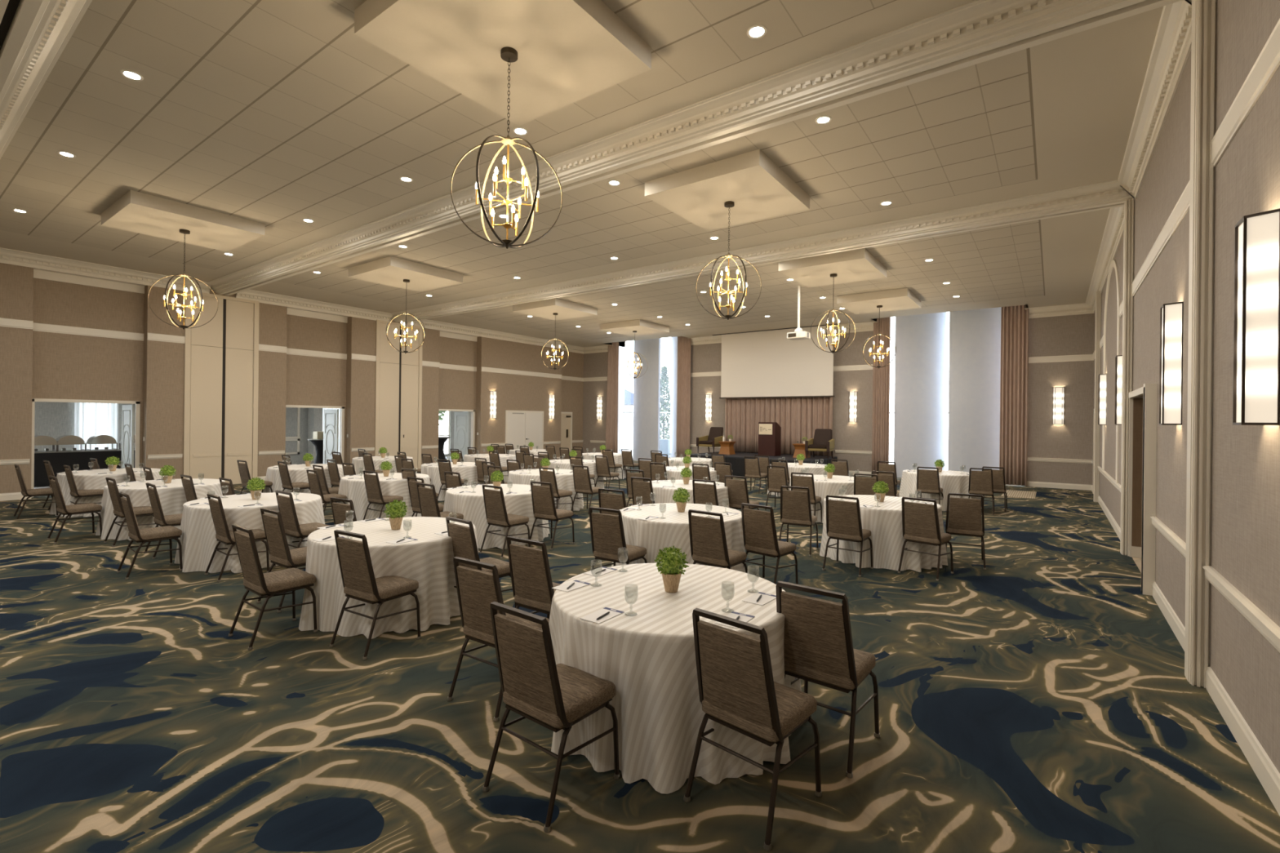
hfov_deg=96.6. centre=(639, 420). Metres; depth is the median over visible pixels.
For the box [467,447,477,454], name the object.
banquet chair
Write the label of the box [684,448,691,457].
potted plant
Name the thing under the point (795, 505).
banquet chair
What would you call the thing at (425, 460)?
banquet chair
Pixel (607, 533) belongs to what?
banquet chair
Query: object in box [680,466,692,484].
potted plant
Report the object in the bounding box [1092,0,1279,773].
wall
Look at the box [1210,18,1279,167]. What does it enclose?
rail
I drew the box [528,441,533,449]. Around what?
potted plant
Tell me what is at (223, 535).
banquet chair
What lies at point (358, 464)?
tablecloth
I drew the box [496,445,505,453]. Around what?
banquet chair
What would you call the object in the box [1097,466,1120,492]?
chair rail
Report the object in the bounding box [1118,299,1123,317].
rail
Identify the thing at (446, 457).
floor
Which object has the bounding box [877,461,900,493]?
banquet chair
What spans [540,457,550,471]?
potted plant
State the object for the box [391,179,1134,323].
beam
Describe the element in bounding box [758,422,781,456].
podium
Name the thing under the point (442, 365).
rail
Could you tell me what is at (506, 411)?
door frame
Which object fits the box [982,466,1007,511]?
banquet chair
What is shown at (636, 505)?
notepad
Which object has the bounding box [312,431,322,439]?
storage box
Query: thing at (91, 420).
sheer curtain
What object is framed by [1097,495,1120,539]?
baseboard
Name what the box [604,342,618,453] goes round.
drape
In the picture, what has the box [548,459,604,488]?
tablecloth
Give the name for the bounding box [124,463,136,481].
banquet chair
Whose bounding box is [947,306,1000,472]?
window
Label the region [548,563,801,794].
tablecloth
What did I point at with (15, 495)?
baseboard
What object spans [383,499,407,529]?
potted plant
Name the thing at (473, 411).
door frame
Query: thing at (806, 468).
tablecloth
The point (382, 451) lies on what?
potted plant
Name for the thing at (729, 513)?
notepad
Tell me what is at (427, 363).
rail
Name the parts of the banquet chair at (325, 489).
backrest, frame, seat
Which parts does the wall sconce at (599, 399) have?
metal frame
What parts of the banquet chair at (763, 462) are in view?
backrest, frame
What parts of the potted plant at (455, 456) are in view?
pot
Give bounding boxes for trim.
[33,267,478,337]
[33,269,477,342]
[221,298,226,478]
[398,325,401,453]
[711,323,838,335]
[1093,291,1101,502]
[1102,259,1119,482]
[1120,198,1134,555]
[1184,0,1217,688]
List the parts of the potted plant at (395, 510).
pot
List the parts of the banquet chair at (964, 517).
seat, seat frame, backrest, frame, leg, leg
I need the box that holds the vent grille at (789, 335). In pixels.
[787,333,795,337]
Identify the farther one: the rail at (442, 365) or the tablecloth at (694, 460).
the rail at (442, 365)
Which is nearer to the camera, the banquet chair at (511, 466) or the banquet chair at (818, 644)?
the banquet chair at (818, 644)
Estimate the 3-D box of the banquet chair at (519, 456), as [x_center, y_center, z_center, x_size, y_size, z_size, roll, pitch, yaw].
[-3.322,1.348,16.648,0.472,0.943,0.520,1,0,36]
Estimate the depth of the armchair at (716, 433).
21.67 m
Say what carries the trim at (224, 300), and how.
attached to the wall at (33, 364)
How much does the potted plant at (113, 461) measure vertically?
0.296 m
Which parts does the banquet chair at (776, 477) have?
leg, backrest, frame, seat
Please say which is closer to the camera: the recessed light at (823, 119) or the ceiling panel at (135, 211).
the recessed light at (823, 119)
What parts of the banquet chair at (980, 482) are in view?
backrest, frame, seat, leg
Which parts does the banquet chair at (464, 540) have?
backrest, frame, seat, seat frame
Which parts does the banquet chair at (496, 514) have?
leg, backrest, frame, leg, seat, seat frame, leg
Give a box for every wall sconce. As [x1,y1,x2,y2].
[489,391,496,418]
[548,394,555,418]
[596,396,602,419]
[705,394,711,420]
[848,391,857,422]
[1052,386,1064,424]
[1097,373,1106,424]
[1114,355,1122,425]
[1159,301,1183,425]
[1232,208,1279,425]
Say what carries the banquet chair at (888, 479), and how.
on the floor at (1034, 700)
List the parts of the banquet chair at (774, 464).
backrest, frame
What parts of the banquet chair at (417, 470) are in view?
backrest, frame, seat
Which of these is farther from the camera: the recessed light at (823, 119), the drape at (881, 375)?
the drape at (881, 375)
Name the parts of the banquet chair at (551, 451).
backrest, frame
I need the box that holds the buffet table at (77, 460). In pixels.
[33,448,134,487]
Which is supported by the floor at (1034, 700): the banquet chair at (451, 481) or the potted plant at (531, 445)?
the banquet chair at (451, 481)
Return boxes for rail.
[0,317,33,328]
[0,458,30,465]
[32,322,143,341]
[146,333,185,343]
[147,453,182,459]
[257,450,284,455]
[258,343,286,352]
[286,347,346,359]
[351,353,376,361]
[351,447,374,451]
[421,445,438,448]
[422,360,439,367]
[439,363,476,371]
[480,366,561,378]
[480,443,505,446]
[543,441,560,444]
[561,375,583,381]
[572,440,583,442]
[583,377,607,381]
[590,440,605,443]
[689,444,720,448]
[690,364,872,377]
[835,449,871,454]
[1026,457,1091,463]
[1028,354,1093,363]
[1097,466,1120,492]
[1099,334,1103,349]
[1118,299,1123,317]
[1131,179,1190,297]
[1150,515,1186,558]
[1202,565,1279,652]
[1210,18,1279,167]
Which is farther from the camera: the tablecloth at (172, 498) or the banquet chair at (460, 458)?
the banquet chair at (460, 458)
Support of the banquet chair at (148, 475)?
on the floor at (1034, 700)
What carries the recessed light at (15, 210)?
in the ceiling
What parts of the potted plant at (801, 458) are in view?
pot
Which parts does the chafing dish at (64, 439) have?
roll lid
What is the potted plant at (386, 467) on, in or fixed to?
on the tablecloth at (354, 490)
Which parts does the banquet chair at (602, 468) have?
backrest, frame, seat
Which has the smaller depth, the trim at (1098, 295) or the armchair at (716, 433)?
the trim at (1098, 295)
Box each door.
[121,404,134,468]
[189,294,222,479]
[224,299,253,480]
[323,408,338,463]
[378,322,399,456]
[400,326,419,468]
[453,412,469,460]
[506,412,524,449]
[524,412,542,448]
[560,413,570,451]
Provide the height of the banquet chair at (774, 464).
0.943 m
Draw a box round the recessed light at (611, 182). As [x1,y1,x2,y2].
[608,180,620,185]
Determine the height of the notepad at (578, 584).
0.004 m
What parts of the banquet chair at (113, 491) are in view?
leg, backrest, frame, leg, seat, seat frame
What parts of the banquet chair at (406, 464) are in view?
backrest, frame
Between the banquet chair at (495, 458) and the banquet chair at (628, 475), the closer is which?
the banquet chair at (628, 475)
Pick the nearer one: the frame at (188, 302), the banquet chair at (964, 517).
the banquet chair at (964, 517)
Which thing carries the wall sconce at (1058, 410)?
attached to the wall at (1068, 335)
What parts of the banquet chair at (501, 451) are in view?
backrest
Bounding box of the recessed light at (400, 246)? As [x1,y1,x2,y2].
[398,244,407,248]
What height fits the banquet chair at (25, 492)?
0.943 m
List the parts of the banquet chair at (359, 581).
leg, backrest, frame, leg, seat frame, seat, leg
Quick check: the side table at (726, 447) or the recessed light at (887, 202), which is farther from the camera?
the side table at (726, 447)
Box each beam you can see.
[207,0,1182,295]
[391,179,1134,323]
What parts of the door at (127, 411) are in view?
panel moulding, panel moulding, oval moulding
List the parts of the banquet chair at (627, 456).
backrest, frame, seat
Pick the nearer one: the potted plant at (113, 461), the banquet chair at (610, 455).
the potted plant at (113, 461)
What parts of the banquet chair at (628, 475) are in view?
backrest, frame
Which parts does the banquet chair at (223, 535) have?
leg, backrest, frame, leg, seat, seat frame, leg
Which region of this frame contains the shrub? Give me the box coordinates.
[438,410,446,425]
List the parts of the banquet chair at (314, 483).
backrest, frame, seat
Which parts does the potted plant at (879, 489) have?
pot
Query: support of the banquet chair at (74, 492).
on the floor at (1034, 700)
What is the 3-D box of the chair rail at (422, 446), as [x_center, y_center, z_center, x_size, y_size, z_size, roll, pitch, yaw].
[-7.546,0.967,20.487,0.045,0.111,0.660,1,0,36]
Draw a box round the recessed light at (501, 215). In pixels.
[497,213,506,217]
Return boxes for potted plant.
[105,456,119,471]
[159,465,176,483]
[246,477,266,499]
[302,453,313,466]
[378,447,387,457]
[380,461,392,476]
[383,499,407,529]
[449,452,459,464]
[486,445,493,454]
[490,470,503,489]
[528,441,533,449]
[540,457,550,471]
[568,449,577,458]
[600,444,606,453]
[653,545,688,592]
[672,487,690,512]
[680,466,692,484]
[682,456,691,467]
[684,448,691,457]
[795,453,804,465]
[824,462,835,478]
[871,480,888,502]
[934,459,945,472]
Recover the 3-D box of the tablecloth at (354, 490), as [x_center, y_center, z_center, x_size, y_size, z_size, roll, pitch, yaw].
[-4.753,1.434,10.693,1.634,0.761,1.676,1,0,36]
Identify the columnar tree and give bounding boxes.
[659,365,671,439]
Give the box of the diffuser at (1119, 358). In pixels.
[1116,355,1122,423]
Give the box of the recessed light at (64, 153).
[57,151,75,157]
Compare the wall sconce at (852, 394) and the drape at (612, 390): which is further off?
the drape at (612, 390)
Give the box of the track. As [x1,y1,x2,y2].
[0,0,20,49]
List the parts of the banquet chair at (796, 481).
backrest, frame, leg, seat, leg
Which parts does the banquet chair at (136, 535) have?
leg, backrest, frame, leg, seat frame, seat, leg, leg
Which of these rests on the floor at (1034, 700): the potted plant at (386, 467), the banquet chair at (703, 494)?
the banquet chair at (703, 494)
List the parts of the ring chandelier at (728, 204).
rod, chain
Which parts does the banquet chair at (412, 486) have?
backrest, frame, seat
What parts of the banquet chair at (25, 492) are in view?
leg, backrest, frame, leg, seat, seat frame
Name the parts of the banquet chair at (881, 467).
backrest, frame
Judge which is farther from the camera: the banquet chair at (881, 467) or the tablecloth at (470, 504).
the banquet chair at (881, 467)
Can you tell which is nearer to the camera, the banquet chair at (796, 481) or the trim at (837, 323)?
the banquet chair at (796, 481)
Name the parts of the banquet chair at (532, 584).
backrest, frame, seat frame, seat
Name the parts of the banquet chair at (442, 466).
backrest, frame, seat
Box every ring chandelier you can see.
[147,228,217,329]
[386,279,425,353]
[450,46,562,248]
[541,312,568,369]
[621,330,647,377]
[695,200,761,319]
[810,273,855,353]
[862,305,896,368]
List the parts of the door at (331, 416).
oval moulding, panel moulding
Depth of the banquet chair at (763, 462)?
15.40 m
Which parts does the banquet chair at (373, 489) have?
leg, backrest, frame, leg, seat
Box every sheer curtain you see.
[74,402,119,449]
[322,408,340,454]
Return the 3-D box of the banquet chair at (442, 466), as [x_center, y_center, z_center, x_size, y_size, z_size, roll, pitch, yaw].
[-4.189,1.339,12.743,0.472,0.943,0.520,1,0,34]
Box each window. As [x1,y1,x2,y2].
[438,410,449,453]
[617,341,625,453]
[632,337,660,461]
[670,336,691,457]
[893,311,946,477]
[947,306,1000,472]
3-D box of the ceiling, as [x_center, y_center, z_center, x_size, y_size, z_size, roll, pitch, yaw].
[-0.550,-3.813,14.283,19.670,0.647,20.970,1,0,36]
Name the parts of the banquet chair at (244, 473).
backrest, frame, seat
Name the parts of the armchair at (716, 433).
arm post, armrest, seat rail, arm post, backrest, armrest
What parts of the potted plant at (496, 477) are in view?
pot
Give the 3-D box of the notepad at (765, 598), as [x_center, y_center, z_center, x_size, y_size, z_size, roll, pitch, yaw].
[0.752,1.110,3.548,0.136,0.004,0.230,1,0,39]
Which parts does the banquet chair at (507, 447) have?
backrest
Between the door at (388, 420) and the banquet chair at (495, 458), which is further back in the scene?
the door at (388, 420)
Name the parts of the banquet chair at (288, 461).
backrest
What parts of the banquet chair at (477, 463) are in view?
backrest, frame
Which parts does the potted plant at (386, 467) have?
pot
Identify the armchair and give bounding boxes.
[696,426,723,453]
[804,428,834,459]
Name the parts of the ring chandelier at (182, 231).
rod, chain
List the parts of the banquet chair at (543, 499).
leg, backrest, frame, leg, seat, seat frame, leg, leg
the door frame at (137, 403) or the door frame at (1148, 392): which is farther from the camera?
the door frame at (137, 403)
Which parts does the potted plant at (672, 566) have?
pot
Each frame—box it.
[31,398,140,497]
[182,289,259,484]
[285,404,344,462]
[374,319,422,468]
[439,408,475,448]
[505,410,543,453]
[560,412,572,451]
[1092,408,1094,493]
[1127,382,1157,595]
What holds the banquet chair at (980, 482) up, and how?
on the floor at (1034, 700)
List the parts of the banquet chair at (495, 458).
backrest, frame, seat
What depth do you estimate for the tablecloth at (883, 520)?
7.32 m
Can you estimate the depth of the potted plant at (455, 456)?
13.63 m
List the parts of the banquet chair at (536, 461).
backrest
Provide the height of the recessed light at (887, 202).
0.006 m
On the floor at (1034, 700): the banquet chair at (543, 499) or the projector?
the banquet chair at (543, 499)
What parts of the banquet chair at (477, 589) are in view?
leg, backrest, frame, seat frame, leg, seat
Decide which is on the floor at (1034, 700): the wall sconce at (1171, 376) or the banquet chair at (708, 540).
the banquet chair at (708, 540)
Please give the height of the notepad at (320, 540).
0.004 m
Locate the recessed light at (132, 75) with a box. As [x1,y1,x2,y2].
[120,69,143,80]
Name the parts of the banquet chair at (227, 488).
backrest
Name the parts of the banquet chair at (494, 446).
backrest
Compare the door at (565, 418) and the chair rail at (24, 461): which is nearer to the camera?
the chair rail at (24, 461)
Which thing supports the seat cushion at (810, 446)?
on the armchair at (823, 441)
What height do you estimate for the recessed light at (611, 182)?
0.006 m
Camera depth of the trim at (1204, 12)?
4.10 m
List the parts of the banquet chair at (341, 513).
backrest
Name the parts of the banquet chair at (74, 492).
backrest, frame, leg, seat frame, seat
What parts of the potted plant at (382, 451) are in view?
pot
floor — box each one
[0,460,1279,852]
[33,456,451,488]
[1131,556,1141,572]
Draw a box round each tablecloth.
[49,467,163,517]
[95,478,225,541]
[174,492,324,573]
[262,463,346,504]
[298,516,478,639]
[337,472,431,520]
[351,456,413,475]
[421,462,484,501]
[443,484,549,549]
[463,453,516,482]
[507,468,583,511]
[509,448,547,457]
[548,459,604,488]
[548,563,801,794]
[582,452,627,479]
[611,502,745,572]
[648,480,729,507]
[666,466,717,481]
[668,457,711,467]
[767,462,826,496]
[789,475,853,523]
[819,494,947,572]
[898,469,981,511]
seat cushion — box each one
[698,440,711,444]
[808,444,826,448]
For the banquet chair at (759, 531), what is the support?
on the floor at (1034, 700)
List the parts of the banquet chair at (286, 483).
backrest, frame, seat, seat frame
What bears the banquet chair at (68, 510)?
on the floor at (1034, 700)
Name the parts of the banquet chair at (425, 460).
backrest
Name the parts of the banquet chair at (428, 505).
backrest, frame, seat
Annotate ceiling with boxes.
[0,0,1163,347]
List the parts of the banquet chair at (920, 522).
leg, backrest, frame, seat frame, seat, leg, leg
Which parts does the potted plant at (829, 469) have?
pot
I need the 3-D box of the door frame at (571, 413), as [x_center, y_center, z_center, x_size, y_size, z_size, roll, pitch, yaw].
[-3.560,0.721,26.604,0.050,2.220,1.100,1,0,36]
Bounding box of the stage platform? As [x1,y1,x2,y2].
[684,451,837,478]
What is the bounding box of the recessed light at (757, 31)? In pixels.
[746,24,767,39]
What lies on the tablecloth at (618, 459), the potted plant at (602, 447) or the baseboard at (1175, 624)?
the potted plant at (602, 447)
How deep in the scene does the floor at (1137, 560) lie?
7.81 m
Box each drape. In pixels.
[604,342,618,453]
[675,336,691,457]
[724,396,832,456]
[871,317,890,474]
[999,304,1028,485]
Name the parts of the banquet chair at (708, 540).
backrest, frame, seat frame, seat, leg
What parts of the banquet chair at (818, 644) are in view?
leg, backrest, frame, seat frame, seat, leg, leg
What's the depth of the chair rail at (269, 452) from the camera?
16.34 m
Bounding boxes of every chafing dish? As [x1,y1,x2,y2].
[34,435,58,451]
[52,435,85,451]
[85,434,117,450]
[119,434,135,448]
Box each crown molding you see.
[0,0,92,159]
[0,247,211,293]
[235,289,393,321]
[406,319,564,349]
[561,344,584,353]
[583,344,611,353]
[687,321,878,345]
[1024,302,1093,318]
[1085,206,1124,313]
[1117,0,1191,199]
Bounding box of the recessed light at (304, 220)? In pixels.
[302,218,314,222]
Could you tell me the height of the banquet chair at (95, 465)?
0.943 m
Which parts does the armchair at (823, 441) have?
arm post, armrest, seat rail, backrest, arm post, armrest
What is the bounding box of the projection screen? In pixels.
[719,324,834,398]
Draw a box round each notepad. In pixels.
[183,502,208,506]
[238,503,262,507]
[312,535,345,542]
[317,524,346,529]
[358,518,386,522]
[386,537,417,544]
[434,530,448,535]
[551,580,591,591]
[579,607,624,623]
[582,566,617,576]
[619,508,634,511]
[631,503,649,506]
[637,515,659,520]
[714,611,755,628]
[722,512,738,515]
[742,591,776,605]
[859,505,873,507]
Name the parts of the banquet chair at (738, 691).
leg, backrest, frame, seat frame, seat, leg, leg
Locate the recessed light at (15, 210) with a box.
[12,208,27,213]
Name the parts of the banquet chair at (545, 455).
backrest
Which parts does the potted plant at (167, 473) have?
pot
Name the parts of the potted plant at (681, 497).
pot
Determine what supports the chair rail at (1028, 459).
attached to the wall at (1068, 335)
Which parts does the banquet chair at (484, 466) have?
backrest, frame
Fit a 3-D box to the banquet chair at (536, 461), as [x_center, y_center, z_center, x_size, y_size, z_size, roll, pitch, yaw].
[-2.408,1.358,14.465,0.472,0.943,0.520,1,0,34]
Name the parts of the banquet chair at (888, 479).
backrest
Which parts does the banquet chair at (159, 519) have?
leg, backrest, leg, frame, seat frame, seat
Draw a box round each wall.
[0,262,583,493]
[34,401,462,464]
[307,408,471,463]
[582,313,1093,484]
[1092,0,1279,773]
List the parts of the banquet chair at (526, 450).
backrest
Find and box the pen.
[596,611,609,619]
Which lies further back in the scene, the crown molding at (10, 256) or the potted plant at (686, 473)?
the crown molding at (10, 256)
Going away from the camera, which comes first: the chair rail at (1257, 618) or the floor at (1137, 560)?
the chair rail at (1257, 618)
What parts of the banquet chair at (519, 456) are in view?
backrest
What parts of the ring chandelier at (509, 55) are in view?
arm, bulb, rod, chain, arm, arm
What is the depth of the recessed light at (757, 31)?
5.08 m
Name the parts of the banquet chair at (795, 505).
leg, leg, backrest, frame, seat, seat frame, leg, leg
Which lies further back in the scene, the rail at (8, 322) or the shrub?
the shrub
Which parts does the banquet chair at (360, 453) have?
backrest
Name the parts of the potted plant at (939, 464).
pot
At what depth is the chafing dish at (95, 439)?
15.63 m
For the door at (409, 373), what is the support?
in the wall at (33, 364)
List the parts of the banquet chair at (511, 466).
backrest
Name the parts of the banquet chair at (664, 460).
backrest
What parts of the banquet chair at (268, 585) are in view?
leg, backrest, frame, leg, seat, seat frame, leg, leg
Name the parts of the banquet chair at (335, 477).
backrest, frame, seat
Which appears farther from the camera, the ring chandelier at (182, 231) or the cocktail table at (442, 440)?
the cocktail table at (442, 440)
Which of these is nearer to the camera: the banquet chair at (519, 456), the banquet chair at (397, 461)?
the banquet chair at (397, 461)
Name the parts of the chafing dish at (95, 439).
roll lid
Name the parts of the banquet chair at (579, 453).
backrest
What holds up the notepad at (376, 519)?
on the tablecloth at (428, 560)
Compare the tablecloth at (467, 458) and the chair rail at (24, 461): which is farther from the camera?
the tablecloth at (467, 458)
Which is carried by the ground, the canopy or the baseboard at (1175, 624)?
the canopy
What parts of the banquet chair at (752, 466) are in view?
backrest, frame, seat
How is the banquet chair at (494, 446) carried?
on the floor at (1034, 700)
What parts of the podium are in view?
sign plate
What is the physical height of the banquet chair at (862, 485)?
0.943 m
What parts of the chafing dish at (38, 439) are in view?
roll lid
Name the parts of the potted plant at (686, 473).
pot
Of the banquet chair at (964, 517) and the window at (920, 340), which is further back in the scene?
the window at (920, 340)
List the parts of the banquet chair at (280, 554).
leg, backrest, frame, leg, seat, seat frame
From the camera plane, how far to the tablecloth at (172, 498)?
8.66 m
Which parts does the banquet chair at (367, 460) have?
backrest, frame, seat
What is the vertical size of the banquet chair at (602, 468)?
0.943 m
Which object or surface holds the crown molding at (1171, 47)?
attached to the wall at (1245, 541)
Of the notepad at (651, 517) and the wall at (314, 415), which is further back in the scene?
the wall at (314, 415)
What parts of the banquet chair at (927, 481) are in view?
backrest, frame, seat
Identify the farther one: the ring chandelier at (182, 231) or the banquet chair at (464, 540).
the ring chandelier at (182, 231)
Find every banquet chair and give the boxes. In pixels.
[13,464,57,519]
[42,460,54,510]
[46,475,102,543]
[62,465,103,519]
[89,457,99,469]
[103,477,159,546]
[116,492,182,579]
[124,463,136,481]
[142,466,154,480]
[143,483,182,559]
[180,474,197,502]
[204,493,269,582]
[218,477,235,495]
[227,524,317,650]
[236,460,272,493]
[257,507,306,613]
[273,489,328,568]
[277,461,310,492]
[281,454,291,465]
[306,469,346,510]
[312,464,338,513]
[326,459,340,502]
[329,497,356,524]
[329,529,421,660]
[331,452,342,464]
[342,462,355,476]
[357,448,366,457]
[362,453,382,473]
[363,470,404,519]
[394,455,404,472]
[396,452,421,473]
[400,467,438,516]
[401,457,431,488]
[407,476,444,516]
[416,482,463,519]
[421,453,432,464]
[436,459,467,499]
[444,471,462,489]
[445,516,516,608]
[447,556,549,721]
[449,448,459,462]
[452,450,463,462]
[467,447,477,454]
[474,457,487,484]
[479,484,529,558]
[481,461,507,484]
[482,601,620,832]
[487,465,504,484]
[488,451,507,475]
[490,444,498,453]
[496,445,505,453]
[505,444,513,453]
[506,459,520,475]
[506,536,560,619]
[515,450,525,469]
[520,445,529,455]
[522,453,533,469]
[527,480,574,550]
[532,455,545,468]
[537,452,549,459]
[538,466,573,515]
[545,445,560,460]
[559,447,569,459]
[569,456,595,486]
[570,465,603,514]
[571,448,582,459]
[573,446,583,453]
[588,506,647,570]
[595,455,619,493]
[598,488,626,515]
[602,449,622,480]
[621,448,638,472]
[625,469,644,506]
[631,476,655,505]
[638,457,653,481]
[649,462,667,480]
[650,450,662,465]
[654,453,669,466]
[683,608,822,851]
[688,509,747,573]
[692,463,711,480]
[692,479,727,507]
[711,453,733,475]
[714,462,733,483]
[724,475,759,510]
[741,502,798,584]
[743,456,766,493]
[752,455,770,489]
[764,465,789,510]
[769,459,790,496]
[775,581,879,777]
[778,485,818,556]
[791,471,822,526]
[822,494,873,577]
[831,458,848,475]
[853,473,878,495]
[871,471,899,497]
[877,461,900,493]
[897,496,953,581]
[916,466,943,504]
[945,493,986,569]
[968,467,994,515]
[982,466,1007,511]
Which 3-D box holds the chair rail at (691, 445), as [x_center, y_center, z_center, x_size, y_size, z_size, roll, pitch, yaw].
[2.817,1.080,23.615,1.750,0.111,0.045,1,0,36]
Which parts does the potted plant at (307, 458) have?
pot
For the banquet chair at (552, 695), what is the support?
on the floor at (1034, 700)
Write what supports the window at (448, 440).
in the wall at (53, 420)
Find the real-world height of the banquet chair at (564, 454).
0.943 m
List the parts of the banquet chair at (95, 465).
backrest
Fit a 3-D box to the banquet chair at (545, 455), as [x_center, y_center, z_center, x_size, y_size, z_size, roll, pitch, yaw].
[-2.550,1.357,16.002,0.472,0.943,0.520,1,0,37]
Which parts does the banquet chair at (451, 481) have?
backrest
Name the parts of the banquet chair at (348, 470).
backrest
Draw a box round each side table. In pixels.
[718,440,735,454]
[792,443,810,457]
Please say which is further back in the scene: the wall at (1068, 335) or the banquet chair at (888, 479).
the wall at (1068, 335)
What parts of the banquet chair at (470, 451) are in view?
backrest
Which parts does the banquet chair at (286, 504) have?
backrest, frame, seat frame, leg, seat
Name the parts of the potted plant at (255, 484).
pot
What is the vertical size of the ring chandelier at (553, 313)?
1.760 m
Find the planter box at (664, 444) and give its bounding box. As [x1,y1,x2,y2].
[659,439,670,457]
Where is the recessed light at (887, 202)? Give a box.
[880,200,892,205]
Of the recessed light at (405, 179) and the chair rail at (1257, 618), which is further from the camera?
the recessed light at (405, 179)
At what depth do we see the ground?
46.43 m
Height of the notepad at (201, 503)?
0.004 m
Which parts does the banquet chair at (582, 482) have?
backrest, frame, seat, seat frame, leg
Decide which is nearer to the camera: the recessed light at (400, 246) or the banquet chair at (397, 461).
the recessed light at (400, 246)
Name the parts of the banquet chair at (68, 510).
leg, backrest, frame, leg, seat, seat frame, leg, leg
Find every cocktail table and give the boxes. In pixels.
[307,439,323,463]
[438,436,450,462]
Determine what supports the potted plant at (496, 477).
on the tablecloth at (470, 504)
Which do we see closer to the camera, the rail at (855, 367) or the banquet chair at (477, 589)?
the banquet chair at (477, 589)
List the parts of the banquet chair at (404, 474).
backrest, frame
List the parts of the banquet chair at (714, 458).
frame, backrest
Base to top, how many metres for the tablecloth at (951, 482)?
0.761 m
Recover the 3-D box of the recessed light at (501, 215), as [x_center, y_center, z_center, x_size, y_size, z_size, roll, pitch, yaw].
[-2.345,-3.506,9.795,0.180,0.006,0.180,1,0,36]
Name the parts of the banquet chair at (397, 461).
backrest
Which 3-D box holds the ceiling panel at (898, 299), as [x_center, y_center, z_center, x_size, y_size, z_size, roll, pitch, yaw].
[6.716,-3.308,15.971,1.800,0.203,1.860,1,0,36]
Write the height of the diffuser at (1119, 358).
1.066 m
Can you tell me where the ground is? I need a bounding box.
[438,431,948,470]
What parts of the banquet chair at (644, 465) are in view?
backrest, frame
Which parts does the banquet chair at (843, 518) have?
leg, leg, backrest, frame, seat, seat frame, leg, leg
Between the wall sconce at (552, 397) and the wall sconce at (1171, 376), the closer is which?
the wall sconce at (1171, 376)
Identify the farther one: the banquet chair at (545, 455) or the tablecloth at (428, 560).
the banquet chair at (545, 455)
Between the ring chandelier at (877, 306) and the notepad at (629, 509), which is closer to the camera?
the notepad at (629, 509)
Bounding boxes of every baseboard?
[0,492,31,501]
[257,475,266,480]
[848,470,871,476]
[1024,480,1091,490]
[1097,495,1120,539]
[1129,546,1141,558]
[1151,581,1185,650]
[1205,666,1279,815]
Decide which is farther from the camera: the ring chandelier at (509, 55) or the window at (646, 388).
the window at (646, 388)
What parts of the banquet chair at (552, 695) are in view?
leg, backrest, frame, seat frame, leg, seat, leg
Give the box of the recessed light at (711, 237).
[709,236,719,239]
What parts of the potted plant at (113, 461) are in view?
pot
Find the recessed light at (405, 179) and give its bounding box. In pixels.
[400,176,413,182]
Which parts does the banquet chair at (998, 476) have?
backrest, frame, seat, leg, leg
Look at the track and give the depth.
4.80 m
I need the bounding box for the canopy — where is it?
[624,388,633,405]
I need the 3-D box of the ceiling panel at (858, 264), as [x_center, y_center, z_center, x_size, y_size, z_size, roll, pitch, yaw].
[4.291,-3.335,12.628,1.800,0.203,1.860,1,0,36]
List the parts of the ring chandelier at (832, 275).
rod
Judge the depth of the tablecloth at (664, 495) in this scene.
9.43 m
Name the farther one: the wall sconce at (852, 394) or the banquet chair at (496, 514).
the wall sconce at (852, 394)
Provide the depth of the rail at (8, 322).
12.30 m
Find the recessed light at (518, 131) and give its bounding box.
[512,127,528,135]
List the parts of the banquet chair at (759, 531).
backrest, frame, leg, seat frame, seat, leg, leg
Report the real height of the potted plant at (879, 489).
0.296 m
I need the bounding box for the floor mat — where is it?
[1000,489,1036,498]
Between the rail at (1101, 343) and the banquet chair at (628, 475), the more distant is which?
the rail at (1101, 343)
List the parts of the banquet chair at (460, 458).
backrest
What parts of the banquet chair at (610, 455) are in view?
backrest, frame, seat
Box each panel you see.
[101,190,265,251]
[285,407,300,454]
[347,256,462,292]
[354,0,651,125]
[512,297,597,320]
[600,319,669,336]
[644,149,809,231]
[778,248,886,287]
[836,288,920,314]
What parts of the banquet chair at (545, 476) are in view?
backrest, frame, seat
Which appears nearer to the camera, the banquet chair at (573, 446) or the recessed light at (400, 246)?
the recessed light at (400, 246)
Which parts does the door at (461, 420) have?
oval moulding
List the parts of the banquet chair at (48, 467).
frame, backrest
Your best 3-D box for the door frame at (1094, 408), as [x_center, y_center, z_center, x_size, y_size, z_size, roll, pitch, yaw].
[12.032,0.841,15.060,0.030,2.320,1.520,1,0,36]
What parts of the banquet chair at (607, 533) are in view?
leg, backrest, frame, seat, seat frame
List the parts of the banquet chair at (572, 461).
backrest, frame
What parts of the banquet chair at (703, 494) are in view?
backrest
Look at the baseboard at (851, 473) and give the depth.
20.06 m
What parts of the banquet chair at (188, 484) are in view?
backrest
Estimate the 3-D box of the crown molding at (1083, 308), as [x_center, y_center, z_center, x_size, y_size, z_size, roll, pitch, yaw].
[12.263,-3.208,16.697,1.650,0.283,0.210,1,0,36]
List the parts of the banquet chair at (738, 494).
backrest, seat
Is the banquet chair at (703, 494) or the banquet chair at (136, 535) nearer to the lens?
the banquet chair at (136, 535)
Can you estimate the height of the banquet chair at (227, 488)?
0.957 m
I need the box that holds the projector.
[786,285,810,340]
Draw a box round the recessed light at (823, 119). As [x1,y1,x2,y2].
[815,115,831,124]

